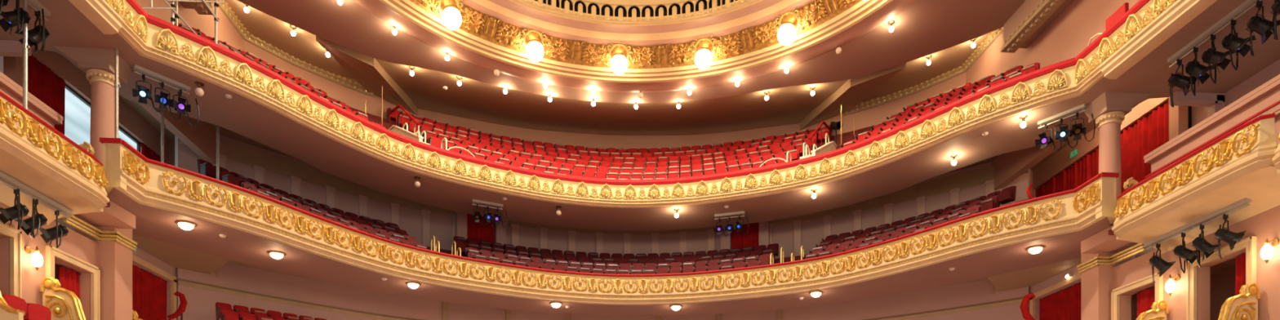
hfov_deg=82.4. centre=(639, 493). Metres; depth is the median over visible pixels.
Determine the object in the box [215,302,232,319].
chair
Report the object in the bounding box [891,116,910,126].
chair
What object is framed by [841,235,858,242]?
chair
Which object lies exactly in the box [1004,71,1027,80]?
chair
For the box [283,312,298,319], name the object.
chair
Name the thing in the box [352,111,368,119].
chair
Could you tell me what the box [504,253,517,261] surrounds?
chair
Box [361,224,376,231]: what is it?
chair
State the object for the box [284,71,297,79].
chair
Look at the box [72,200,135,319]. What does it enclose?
pillar
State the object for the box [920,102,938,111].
chair
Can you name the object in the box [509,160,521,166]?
chair
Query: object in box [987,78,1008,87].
chair
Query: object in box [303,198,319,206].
chair
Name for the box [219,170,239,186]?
chair
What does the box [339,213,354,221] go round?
chair
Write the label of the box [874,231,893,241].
chair
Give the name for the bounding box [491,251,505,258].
chair
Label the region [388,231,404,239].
chair
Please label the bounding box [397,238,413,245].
chair
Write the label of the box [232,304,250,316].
chair
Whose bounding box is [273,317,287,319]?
chair
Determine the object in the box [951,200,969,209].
chair
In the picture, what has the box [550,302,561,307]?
ceiling lamp
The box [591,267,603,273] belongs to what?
chair
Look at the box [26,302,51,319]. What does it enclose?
chair
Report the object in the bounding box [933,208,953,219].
chair
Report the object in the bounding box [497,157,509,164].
chair
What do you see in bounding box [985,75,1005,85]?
chair
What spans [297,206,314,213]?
chair
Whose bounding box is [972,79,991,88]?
chair
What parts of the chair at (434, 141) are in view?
armrest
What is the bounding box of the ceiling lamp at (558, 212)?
[555,205,561,216]
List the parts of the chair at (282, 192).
backrest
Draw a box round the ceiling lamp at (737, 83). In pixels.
[735,80,739,86]
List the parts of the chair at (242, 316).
backrest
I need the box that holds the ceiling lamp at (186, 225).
[176,220,195,230]
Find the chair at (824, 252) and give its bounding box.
[815,249,833,257]
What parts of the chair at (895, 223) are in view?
backrest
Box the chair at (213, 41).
[212,40,228,48]
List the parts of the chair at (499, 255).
backrest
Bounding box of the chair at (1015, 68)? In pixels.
[1000,65,1023,75]
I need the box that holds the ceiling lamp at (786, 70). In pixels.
[784,66,788,73]
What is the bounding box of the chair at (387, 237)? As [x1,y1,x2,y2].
[383,235,399,242]
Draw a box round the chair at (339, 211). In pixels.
[333,208,346,215]
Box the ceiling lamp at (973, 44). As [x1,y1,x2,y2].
[969,37,977,48]
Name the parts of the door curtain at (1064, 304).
rod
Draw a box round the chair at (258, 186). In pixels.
[251,182,270,191]
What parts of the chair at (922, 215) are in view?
backrest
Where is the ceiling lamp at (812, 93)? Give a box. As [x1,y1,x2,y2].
[809,86,815,95]
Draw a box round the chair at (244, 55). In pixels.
[240,53,254,61]
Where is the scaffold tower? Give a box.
[142,0,223,43]
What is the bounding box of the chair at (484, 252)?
[478,249,492,256]
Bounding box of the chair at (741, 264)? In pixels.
[731,262,747,268]
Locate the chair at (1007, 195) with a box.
[993,186,1016,207]
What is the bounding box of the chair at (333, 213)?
[324,208,341,217]
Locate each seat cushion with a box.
[200,34,212,41]
[206,164,216,178]
[219,306,232,317]
[224,313,239,319]
[226,173,239,186]
[236,309,250,316]
[243,316,256,319]
[254,311,266,318]
[271,315,283,319]
[280,72,291,79]
[294,79,304,84]
[300,79,310,84]
[326,96,336,102]
[339,102,349,108]
[351,222,363,227]
[358,113,368,119]
[358,221,368,225]
[364,218,373,222]
[377,222,386,226]
[380,231,390,235]
[385,228,395,232]
[393,235,404,239]
[407,237,417,243]
[431,137,441,147]
[444,141,453,149]
[448,148,459,153]
[456,143,466,150]
[456,242,466,253]
[462,150,472,155]
[468,251,479,257]
[474,154,484,159]
[475,256,486,260]
[482,251,492,256]
[487,155,497,161]
[488,257,499,262]
[494,253,505,258]
[499,159,509,164]
[502,261,512,264]
[507,255,517,261]
[511,162,521,166]
[515,262,525,266]
[528,264,538,268]
[541,266,551,269]
[554,266,564,271]
[566,267,577,271]
[579,269,590,272]
[592,270,603,273]
[657,271,667,274]
[670,269,679,273]
[682,268,693,272]
[695,267,706,271]
[734,264,745,268]
[747,262,758,266]
[752,163,763,168]
[758,256,768,265]
[764,160,775,165]
[777,156,788,163]
[812,248,822,253]
[825,246,835,250]
[831,240,842,244]
[832,248,843,253]
[838,243,848,248]
[844,237,854,241]
[845,246,855,250]
[852,240,862,244]
[857,133,867,140]
[857,235,867,239]
[862,229,872,233]
[870,128,879,136]
[873,123,883,129]
[883,123,892,130]
[885,119,895,125]
[889,114,899,119]
[892,230,902,235]
[895,120,905,125]
[897,113,907,122]
[901,219,911,223]
[910,219,920,225]
[911,110,920,116]
[921,108,931,115]
[924,104,933,111]
[928,211,937,216]
[930,95,940,101]
[934,102,944,110]
[948,97,958,103]
[950,93,959,100]
[952,88,962,96]
[962,208,975,214]
[965,202,977,210]
[968,197,980,204]
[976,84,986,91]
[978,76,991,84]
[980,199,994,212]
[990,78,1002,84]
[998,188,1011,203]
[1004,66,1018,75]
[1022,65,1036,72]
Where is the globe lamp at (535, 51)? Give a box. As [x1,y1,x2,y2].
[526,39,543,62]
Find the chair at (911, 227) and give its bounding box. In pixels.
[901,222,919,233]
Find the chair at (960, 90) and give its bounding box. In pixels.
[948,86,967,96]
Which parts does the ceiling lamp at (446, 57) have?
bulb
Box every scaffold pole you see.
[22,0,30,109]
[114,47,120,137]
[160,109,165,163]
[216,124,221,179]
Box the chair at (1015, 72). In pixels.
[1000,68,1022,79]
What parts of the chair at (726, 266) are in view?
backrest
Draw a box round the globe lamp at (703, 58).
[694,47,711,69]
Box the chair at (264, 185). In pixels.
[259,183,277,191]
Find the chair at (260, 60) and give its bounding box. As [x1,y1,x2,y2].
[257,57,270,66]
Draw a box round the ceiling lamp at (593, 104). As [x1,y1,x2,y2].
[591,98,595,106]
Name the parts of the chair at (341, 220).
backrest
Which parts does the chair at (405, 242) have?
backrest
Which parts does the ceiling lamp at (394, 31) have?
bulb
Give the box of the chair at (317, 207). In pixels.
[313,204,327,212]
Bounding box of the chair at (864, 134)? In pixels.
[854,130,871,140]
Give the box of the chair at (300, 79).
[295,76,310,84]
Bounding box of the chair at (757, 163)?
[750,160,764,168]
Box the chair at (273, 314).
[266,310,283,319]
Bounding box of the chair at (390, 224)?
[386,222,399,229]
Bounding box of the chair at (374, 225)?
[366,222,382,229]
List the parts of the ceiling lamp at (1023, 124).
ceiling plate, bulb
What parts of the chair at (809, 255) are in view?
backrest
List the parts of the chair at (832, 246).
backrest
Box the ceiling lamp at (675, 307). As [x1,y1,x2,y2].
[670,304,681,310]
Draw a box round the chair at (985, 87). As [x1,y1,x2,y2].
[972,84,993,93]
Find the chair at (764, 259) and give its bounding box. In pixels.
[755,253,770,265]
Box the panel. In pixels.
[1105,2,1128,30]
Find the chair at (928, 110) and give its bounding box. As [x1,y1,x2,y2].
[917,106,935,115]
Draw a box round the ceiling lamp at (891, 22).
[887,20,894,32]
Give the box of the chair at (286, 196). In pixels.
[281,194,299,203]
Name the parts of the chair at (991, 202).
backrest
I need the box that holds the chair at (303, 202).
[297,199,313,208]
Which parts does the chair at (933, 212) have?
backrest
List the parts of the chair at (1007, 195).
backrest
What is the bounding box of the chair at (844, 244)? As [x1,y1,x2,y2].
[835,240,853,248]
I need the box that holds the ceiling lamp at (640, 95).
[638,91,643,98]
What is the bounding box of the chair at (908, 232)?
[895,228,916,237]
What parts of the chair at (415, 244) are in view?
backrest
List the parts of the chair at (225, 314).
backrest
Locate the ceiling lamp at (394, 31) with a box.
[391,25,396,35]
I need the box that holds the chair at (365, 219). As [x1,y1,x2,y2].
[358,215,373,222]
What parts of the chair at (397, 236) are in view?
backrest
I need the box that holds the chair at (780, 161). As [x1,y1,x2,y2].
[774,155,790,163]
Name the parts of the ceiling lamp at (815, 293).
lamp shade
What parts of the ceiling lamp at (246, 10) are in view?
bulb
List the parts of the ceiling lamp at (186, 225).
lamp shade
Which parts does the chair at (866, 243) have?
backrest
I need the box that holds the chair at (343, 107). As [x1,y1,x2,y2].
[342,105,355,114]
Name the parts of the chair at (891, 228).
backrest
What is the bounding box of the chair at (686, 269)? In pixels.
[680,266,694,272]
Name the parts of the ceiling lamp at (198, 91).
glass globe, ceiling plate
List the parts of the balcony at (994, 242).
bead moulding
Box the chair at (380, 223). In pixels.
[373,218,386,226]
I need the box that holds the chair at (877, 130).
[866,126,883,136]
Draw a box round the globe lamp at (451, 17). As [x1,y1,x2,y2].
[442,4,461,30]
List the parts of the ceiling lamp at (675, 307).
lamp shade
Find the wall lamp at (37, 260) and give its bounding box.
[25,245,43,271]
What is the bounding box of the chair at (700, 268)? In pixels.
[693,266,707,271]
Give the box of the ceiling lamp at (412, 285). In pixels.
[406,281,420,288]
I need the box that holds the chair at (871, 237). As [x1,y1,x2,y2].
[861,234,880,244]
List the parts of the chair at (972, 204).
backrest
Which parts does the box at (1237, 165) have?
cornice, padded rail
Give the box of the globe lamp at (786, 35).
[777,21,795,45]
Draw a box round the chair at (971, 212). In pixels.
[953,209,977,219]
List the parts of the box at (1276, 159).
cornice, panel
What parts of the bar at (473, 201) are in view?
rail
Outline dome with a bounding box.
[353,0,918,92]
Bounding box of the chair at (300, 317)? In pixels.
[298,315,314,319]
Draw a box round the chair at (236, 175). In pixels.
[229,171,248,180]
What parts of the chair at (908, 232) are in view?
backrest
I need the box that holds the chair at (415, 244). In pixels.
[411,242,426,248]
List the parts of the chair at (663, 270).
backrest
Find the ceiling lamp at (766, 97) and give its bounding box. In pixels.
[764,91,769,100]
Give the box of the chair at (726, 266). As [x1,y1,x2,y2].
[718,263,733,270]
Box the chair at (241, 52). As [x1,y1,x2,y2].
[235,48,248,56]
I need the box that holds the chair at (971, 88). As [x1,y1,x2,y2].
[959,84,979,95]
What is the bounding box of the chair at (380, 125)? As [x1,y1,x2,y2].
[370,121,385,128]
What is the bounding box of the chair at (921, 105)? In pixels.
[910,102,928,112]
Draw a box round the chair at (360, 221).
[351,217,368,225]
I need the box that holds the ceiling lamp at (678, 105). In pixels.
[676,101,681,108]
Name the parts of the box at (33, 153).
padded rail, cornice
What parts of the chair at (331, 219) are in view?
backrest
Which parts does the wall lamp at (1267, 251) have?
glass globe, wall arm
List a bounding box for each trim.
[0,40,31,57]
[0,222,22,298]
[44,244,100,319]
[62,214,137,251]
[65,84,141,153]
[132,253,177,319]
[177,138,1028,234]
[177,278,1023,319]
[1029,273,1080,319]
[1076,243,1146,273]
[1111,271,1163,319]
[1168,91,1224,116]
[1186,235,1256,319]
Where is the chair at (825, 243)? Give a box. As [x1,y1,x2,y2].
[815,240,831,248]
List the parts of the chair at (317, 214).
backrest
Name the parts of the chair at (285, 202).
backrest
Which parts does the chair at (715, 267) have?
backrest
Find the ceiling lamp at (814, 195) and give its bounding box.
[810,188,817,198]
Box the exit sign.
[1070,149,1076,157]
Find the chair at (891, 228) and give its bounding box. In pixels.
[880,225,897,235]
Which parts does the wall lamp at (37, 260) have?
wall arm, glass globe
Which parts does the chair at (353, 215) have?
backrest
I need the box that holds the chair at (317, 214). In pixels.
[311,211,328,219]
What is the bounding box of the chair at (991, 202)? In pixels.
[976,195,999,212]
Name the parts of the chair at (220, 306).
armrest, backrest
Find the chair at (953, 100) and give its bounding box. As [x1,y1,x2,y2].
[943,94,964,105]
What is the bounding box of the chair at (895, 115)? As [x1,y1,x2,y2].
[886,111,903,119]
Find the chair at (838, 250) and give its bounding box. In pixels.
[828,246,847,254]
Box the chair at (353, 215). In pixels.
[345,212,359,218]
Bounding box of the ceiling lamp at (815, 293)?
[809,290,822,297]
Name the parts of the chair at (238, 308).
backrest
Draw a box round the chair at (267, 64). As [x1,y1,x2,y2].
[262,62,277,72]
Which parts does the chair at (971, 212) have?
backrest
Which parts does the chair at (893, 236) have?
backrest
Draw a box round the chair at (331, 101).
[328,99,342,107]
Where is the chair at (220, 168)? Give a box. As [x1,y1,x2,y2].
[213,165,232,174]
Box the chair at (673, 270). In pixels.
[667,267,681,273]
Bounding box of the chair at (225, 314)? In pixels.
[220,309,239,319]
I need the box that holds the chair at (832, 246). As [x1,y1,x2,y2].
[822,243,839,251]
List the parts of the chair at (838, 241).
backrest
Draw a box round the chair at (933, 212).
[924,208,943,217]
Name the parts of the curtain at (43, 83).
rod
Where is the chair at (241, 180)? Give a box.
[236,177,254,186]
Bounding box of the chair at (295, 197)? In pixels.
[288,193,306,201]
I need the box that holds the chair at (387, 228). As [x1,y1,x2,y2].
[380,225,395,232]
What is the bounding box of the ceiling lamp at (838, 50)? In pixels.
[835,45,841,54]
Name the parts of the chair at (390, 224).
backrest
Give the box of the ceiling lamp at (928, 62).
[925,54,932,65]
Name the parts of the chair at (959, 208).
backrest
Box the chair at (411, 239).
[403,235,417,243]
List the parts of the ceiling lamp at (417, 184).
glass globe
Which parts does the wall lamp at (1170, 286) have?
glass globe, wall arm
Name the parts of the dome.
rose moulding, cream moulding, rose moulding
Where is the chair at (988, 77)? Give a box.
[974,75,995,84]
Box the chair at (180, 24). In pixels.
[174,22,195,32]
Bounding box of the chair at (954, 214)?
[942,209,965,221]
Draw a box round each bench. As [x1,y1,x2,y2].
[167,291,187,319]
[1019,293,1035,319]
[1026,184,1034,199]
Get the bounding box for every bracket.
[78,141,94,154]
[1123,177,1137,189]
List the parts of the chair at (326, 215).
backrest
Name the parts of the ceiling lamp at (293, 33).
bulb, ceiling plate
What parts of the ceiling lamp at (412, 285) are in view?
lamp shade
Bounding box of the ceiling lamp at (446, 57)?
[444,52,449,60]
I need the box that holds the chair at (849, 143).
[840,139,857,147]
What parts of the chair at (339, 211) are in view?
backrest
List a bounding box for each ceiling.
[53,217,230,274]
[118,93,1073,174]
[226,259,987,287]
[237,0,1025,102]
[800,62,905,129]
[986,222,1155,291]
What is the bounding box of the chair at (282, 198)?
[276,195,292,203]
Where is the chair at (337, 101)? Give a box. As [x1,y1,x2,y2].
[335,99,349,108]
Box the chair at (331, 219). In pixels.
[325,217,342,224]
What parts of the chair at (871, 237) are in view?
backrest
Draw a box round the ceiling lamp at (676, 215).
[673,208,679,217]
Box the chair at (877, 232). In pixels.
[866,228,885,237]
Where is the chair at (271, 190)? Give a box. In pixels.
[268,188,284,197]
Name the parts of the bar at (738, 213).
rail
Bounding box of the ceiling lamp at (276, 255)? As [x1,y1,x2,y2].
[268,250,284,258]
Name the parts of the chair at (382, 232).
backrest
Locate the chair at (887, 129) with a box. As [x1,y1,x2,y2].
[877,125,896,133]
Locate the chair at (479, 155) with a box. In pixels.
[471,151,484,159]
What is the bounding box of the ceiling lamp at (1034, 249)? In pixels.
[1026,245,1044,253]
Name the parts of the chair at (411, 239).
backrest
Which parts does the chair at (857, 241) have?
backrest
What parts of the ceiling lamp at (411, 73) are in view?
ceiling plate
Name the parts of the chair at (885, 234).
backrest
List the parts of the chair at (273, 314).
backrest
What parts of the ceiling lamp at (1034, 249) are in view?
lamp shade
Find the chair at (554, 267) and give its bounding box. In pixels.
[551,264,564,271]
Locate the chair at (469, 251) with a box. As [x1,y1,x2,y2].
[465,247,479,257]
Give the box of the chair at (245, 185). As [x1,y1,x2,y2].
[240,182,262,191]
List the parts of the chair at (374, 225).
backrest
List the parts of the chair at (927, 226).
backrest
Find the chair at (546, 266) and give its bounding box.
[538,263,551,269]
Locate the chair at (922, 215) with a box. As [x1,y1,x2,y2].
[911,213,929,221]
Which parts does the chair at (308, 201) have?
backrest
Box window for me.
[64,88,137,150]
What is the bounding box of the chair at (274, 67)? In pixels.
[268,64,284,72]
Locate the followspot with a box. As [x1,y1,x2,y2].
[829,120,842,143]
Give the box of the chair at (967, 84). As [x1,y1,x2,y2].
[951,82,971,92]
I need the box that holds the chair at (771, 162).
[762,159,777,165]
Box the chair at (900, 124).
[889,120,907,128]
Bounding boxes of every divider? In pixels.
[0,291,25,319]
[40,275,85,319]
[132,309,142,319]
[1136,299,1168,319]
[1217,282,1260,319]
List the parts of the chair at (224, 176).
armrest, backrest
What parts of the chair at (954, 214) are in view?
backrest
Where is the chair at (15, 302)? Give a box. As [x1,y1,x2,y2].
[1,294,46,319]
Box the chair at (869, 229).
[859,226,875,234]
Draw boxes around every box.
[0,91,110,225]
[1108,112,1279,253]
[1271,117,1279,173]
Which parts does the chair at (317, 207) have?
backrest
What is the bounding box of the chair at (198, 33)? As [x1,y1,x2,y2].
[195,31,212,41]
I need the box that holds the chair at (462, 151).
[458,148,472,155]
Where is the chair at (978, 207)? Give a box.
[957,204,981,215]
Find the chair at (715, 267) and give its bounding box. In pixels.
[705,264,720,271]
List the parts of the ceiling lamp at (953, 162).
ceiling plate, bulb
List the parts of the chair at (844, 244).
backrest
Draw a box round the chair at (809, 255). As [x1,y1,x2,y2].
[801,252,819,259]
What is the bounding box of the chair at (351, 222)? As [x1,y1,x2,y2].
[346,219,363,227]
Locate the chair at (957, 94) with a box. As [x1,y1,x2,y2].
[945,90,965,101]
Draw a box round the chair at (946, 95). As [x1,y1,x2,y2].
[935,92,953,102]
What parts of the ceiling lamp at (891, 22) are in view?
ceiling plate, bulb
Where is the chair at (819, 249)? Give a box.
[808,245,826,253]
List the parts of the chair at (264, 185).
backrest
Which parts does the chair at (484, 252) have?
backrest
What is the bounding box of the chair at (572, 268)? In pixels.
[564,266,577,271]
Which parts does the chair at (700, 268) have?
backrest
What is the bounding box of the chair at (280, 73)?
[275,69,291,79]
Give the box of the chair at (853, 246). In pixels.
[841,244,861,251]
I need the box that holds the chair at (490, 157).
[484,154,497,161]
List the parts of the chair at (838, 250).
backrest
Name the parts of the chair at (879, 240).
backrest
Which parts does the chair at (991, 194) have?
backrest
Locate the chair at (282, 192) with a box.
[275,188,291,196]
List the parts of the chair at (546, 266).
backrest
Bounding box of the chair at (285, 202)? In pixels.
[280,200,298,208]
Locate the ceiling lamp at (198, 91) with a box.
[194,81,204,97]
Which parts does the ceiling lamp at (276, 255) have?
lamp shade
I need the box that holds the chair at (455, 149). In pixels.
[447,145,459,153]
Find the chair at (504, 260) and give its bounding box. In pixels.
[498,257,512,264]
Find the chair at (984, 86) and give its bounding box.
[971,81,991,92]
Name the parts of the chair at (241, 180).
backrest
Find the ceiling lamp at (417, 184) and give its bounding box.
[413,176,420,187]
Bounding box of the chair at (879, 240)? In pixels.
[868,236,889,244]
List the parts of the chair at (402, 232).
backrest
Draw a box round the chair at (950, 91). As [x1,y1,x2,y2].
[939,88,955,97]
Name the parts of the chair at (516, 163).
backrest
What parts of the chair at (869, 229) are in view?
backrest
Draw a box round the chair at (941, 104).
[930,100,951,111]
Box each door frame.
[454,211,466,239]
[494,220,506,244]
[720,226,731,252]
[758,221,769,247]
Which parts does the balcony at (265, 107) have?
cornice, bead moulding, padded rail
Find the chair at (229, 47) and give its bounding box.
[225,44,239,53]
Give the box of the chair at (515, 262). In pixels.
[511,259,525,266]
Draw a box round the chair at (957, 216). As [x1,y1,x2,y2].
[938,214,960,224]
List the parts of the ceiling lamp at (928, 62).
ceiling plate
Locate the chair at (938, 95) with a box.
[926,93,943,102]
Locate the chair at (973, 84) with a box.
[960,80,978,91]
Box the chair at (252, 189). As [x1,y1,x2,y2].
[248,188,269,196]
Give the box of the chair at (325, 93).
[315,88,328,95]
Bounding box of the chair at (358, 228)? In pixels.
[355,226,368,232]
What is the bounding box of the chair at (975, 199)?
[964,195,986,204]
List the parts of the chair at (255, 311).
backrest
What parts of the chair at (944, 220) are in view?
backrest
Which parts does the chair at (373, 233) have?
backrest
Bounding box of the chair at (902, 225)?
[893,222,911,231]
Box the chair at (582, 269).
[577,266,590,272]
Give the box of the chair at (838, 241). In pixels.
[828,237,844,244]
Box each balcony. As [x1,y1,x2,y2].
[0,0,1279,231]
[99,137,1119,315]
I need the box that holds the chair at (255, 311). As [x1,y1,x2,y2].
[249,307,266,318]
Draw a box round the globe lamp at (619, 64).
[610,53,627,75]
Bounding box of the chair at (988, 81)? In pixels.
[986,71,1005,82]
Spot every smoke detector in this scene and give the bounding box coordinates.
[225,93,232,98]
[982,131,988,135]
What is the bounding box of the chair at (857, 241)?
[848,237,866,246]
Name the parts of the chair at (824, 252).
backrest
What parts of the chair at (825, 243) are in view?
backrest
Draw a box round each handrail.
[402,122,408,130]
[413,124,419,135]
[420,130,426,143]
[431,235,435,250]
[435,240,439,252]
[440,137,447,150]
[451,240,456,255]
[456,247,461,256]
[769,253,773,264]
[780,247,783,262]
[786,151,791,161]
[791,253,794,261]
[800,245,804,259]
[803,142,807,155]
[804,144,809,157]
[825,133,829,143]
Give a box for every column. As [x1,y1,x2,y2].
[52,45,134,164]
[1080,224,1137,319]
[1083,91,1152,200]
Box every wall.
[0,56,3,73]
[0,201,98,319]
[3,48,168,164]
[54,263,58,279]
[66,223,176,319]
[134,0,417,164]
[168,140,217,277]
[174,134,1030,258]
[176,262,1029,319]
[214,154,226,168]
[223,0,991,135]
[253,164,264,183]
[289,175,301,196]
[315,35,417,115]
[324,185,335,208]
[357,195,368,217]
[388,124,430,144]
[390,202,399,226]
[417,108,799,151]
[421,208,431,246]
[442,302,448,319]
[451,214,454,242]
[505,223,519,319]
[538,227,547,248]
[565,313,570,319]
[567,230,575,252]
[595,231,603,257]
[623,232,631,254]
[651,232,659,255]
[656,315,661,319]
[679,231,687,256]
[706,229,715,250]
[715,313,720,319]
[769,223,773,244]
[776,309,782,319]
[793,219,802,256]
[799,0,1139,190]
[800,141,836,159]
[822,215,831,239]
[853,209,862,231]
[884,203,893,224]
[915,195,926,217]
[949,187,960,205]
[985,178,995,197]
[991,170,1032,293]
[1029,255,1135,319]
[1032,97,1187,198]
[1111,204,1279,319]
[1131,257,1235,319]
[1187,106,1191,129]
[1191,59,1279,127]
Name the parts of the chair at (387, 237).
backrest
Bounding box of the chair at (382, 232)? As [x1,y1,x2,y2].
[373,228,390,235]
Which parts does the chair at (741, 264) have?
backrest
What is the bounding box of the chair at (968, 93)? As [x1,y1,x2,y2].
[957,88,976,98]
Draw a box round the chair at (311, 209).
[303,205,320,213]
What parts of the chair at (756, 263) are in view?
backrest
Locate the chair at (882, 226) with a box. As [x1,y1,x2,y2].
[871,223,890,232]
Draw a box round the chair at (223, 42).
[217,40,235,48]
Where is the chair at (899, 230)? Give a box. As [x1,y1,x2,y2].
[887,226,906,237]
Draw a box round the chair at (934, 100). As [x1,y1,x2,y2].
[923,97,940,106]
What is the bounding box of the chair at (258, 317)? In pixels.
[256,315,273,319]
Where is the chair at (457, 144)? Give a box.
[453,142,466,150]
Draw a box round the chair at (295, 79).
[290,76,304,84]
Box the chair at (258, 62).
[254,61,268,68]
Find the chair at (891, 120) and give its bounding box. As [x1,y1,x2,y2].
[882,116,898,126]
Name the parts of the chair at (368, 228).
backrest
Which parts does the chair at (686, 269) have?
backrest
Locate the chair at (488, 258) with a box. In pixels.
[485,255,499,262]
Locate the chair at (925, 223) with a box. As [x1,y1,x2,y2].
[915,218,935,229]
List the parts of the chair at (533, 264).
backrest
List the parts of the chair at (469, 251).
backrest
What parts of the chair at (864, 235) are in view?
backrest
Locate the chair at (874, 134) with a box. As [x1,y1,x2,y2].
[864,130,883,139]
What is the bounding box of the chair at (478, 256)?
[471,253,486,260]
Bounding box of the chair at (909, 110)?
[897,107,915,115]
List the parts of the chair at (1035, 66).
backrest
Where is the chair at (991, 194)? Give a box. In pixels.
[978,191,1000,205]
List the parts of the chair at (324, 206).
backrest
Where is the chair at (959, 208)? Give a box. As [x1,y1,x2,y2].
[946,204,968,214]
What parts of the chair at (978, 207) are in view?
backrest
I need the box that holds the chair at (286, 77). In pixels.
[280,75,296,84]
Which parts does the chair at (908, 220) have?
backrest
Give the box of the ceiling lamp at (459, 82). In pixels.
[456,75,462,85]
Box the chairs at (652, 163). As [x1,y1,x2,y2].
[386,97,931,274]
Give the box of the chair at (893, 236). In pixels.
[882,232,903,241]
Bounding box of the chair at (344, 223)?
[340,222,357,229]
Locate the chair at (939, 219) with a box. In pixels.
[928,214,951,225]
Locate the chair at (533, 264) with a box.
[524,262,538,268]
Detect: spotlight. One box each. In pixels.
[0,0,8,13]
[0,0,31,35]
[0,188,29,230]
[14,8,49,53]
[14,198,47,238]
[36,210,68,248]
[132,74,164,111]
[154,81,181,119]
[173,88,199,126]
[472,204,487,225]
[483,206,497,227]
[492,208,507,227]
[714,217,728,236]
[724,217,738,235]
[733,215,749,234]
[1035,123,1062,151]
[1054,118,1078,148]
[1069,111,1095,142]
[1148,243,1175,283]
[1168,58,1196,106]
[1173,232,1200,273]
[1184,46,1215,95]
[1191,224,1221,266]
[1200,34,1235,84]
[1213,213,1246,258]
[1221,18,1256,70]
[1245,0,1279,56]
[1270,0,1279,39]
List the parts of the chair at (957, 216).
backrest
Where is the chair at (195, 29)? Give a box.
[191,27,209,39]
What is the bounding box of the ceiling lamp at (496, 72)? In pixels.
[493,68,499,75]
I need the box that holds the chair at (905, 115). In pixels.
[894,111,912,122]
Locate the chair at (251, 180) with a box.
[248,177,262,186]
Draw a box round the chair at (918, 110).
[906,106,924,116]
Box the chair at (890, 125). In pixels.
[879,121,897,131]
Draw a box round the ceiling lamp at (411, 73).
[408,66,415,75]
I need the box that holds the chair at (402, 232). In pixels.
[395,228,408,235]
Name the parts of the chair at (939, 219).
backrest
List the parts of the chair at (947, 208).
backrest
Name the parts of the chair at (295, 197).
backrest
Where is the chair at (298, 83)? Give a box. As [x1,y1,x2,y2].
[296,81,310,90]
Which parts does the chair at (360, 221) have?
backrest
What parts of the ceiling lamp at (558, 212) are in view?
glass globe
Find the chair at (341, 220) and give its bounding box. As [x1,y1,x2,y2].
[333,215,349,223]
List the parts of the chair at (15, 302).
backrest, seat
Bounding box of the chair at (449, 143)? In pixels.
[440,139,453,149]
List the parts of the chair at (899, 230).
backrest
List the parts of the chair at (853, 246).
backrest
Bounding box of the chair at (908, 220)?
[897,216,915,225]
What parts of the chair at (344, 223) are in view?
backrest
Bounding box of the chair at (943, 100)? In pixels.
[932,96,951,106]
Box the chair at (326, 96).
[323,93,336,102]
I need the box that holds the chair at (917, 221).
[906,217,924,226]
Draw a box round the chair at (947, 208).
[937,204,955,214]
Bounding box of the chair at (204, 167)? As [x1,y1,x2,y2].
[196,159,216,178]
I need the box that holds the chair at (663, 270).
[654,267,668,274]
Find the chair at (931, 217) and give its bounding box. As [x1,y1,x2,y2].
[919,213,939,222]
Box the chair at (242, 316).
[238,312,256,319]
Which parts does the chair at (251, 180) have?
backrest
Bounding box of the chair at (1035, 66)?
[1017,62,1039,72]
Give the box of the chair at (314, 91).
[309,88,323,97]
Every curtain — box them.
[27,53,65,134]
[58,265,80,298]
[132,264,140,318]
[140,142,164,163]
[140,268,167,319]
[466,213,494,243]
[731,222,758,251]
[1035,98,1168,197]
[1039,281,1080,319]
[1136,286,1155,317]
[1235,253,1245,295]
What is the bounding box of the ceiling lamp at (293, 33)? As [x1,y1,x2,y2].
[289,24,297,35]
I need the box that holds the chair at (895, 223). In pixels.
[884,220,902,229]
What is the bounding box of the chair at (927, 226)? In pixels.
[910,224,932,233]
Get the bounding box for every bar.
[0,171,72,218]
[27,0,50,21]
[133,64,190,94]
[471,199,502,209]
[714,211,745,219]
[1037,103,1086,128]
[1143,197,1252,249]
[1167,0,1262,67]
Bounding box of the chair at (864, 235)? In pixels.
[853,231,871,239]
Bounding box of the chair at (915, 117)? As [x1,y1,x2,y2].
[902,115,921,124]
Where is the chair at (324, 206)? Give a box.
[317,203,333,211]
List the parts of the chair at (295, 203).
backrest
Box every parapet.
[0,71,62,128]
[1143,74,1279,178]
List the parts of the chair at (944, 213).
backrest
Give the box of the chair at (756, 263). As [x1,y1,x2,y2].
[744,260,760,266]
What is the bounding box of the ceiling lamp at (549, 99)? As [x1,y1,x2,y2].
[547,94,551,102]
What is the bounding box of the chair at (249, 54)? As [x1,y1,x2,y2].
[240,50,257,60]
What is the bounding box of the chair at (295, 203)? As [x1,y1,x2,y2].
[291,200,306,208]
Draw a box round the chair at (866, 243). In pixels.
[855,240,875,248]
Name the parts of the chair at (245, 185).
backrest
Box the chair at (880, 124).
[870,121,886,131]
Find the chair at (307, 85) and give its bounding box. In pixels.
[303,82,316,89]
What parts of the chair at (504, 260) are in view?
backrest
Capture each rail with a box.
[386,104,419,131]
[447,146,475,157]
[759,157,786,167]
[808,120,832,154]
[1087,32,1102,46]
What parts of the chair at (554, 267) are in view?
backrest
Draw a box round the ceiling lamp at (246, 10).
[243,3,248,13]
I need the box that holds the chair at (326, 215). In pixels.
[320,210,335,218]
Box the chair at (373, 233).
[368,231,385,238]
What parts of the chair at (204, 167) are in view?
armrest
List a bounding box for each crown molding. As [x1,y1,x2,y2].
[68,0,124,34]
[179,1,214,15]
[213,0,374,97]
[843,26,1003,115]
[1000,0,1074,53]
[1099,0,1217,79]
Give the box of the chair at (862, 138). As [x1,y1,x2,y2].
[852,135,870,143]
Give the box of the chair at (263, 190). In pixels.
[258,188,277,198]
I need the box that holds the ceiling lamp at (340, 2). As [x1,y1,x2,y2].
[337,0,342,4]
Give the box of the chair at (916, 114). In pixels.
[904,111,922,121]
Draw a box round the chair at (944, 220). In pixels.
[924,219,946,229]
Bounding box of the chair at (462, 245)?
[453,240,466,255]
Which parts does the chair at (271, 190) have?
backrest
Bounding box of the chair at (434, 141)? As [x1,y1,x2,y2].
[427,135,441,147]
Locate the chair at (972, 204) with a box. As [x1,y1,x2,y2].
[961,200,982,210]

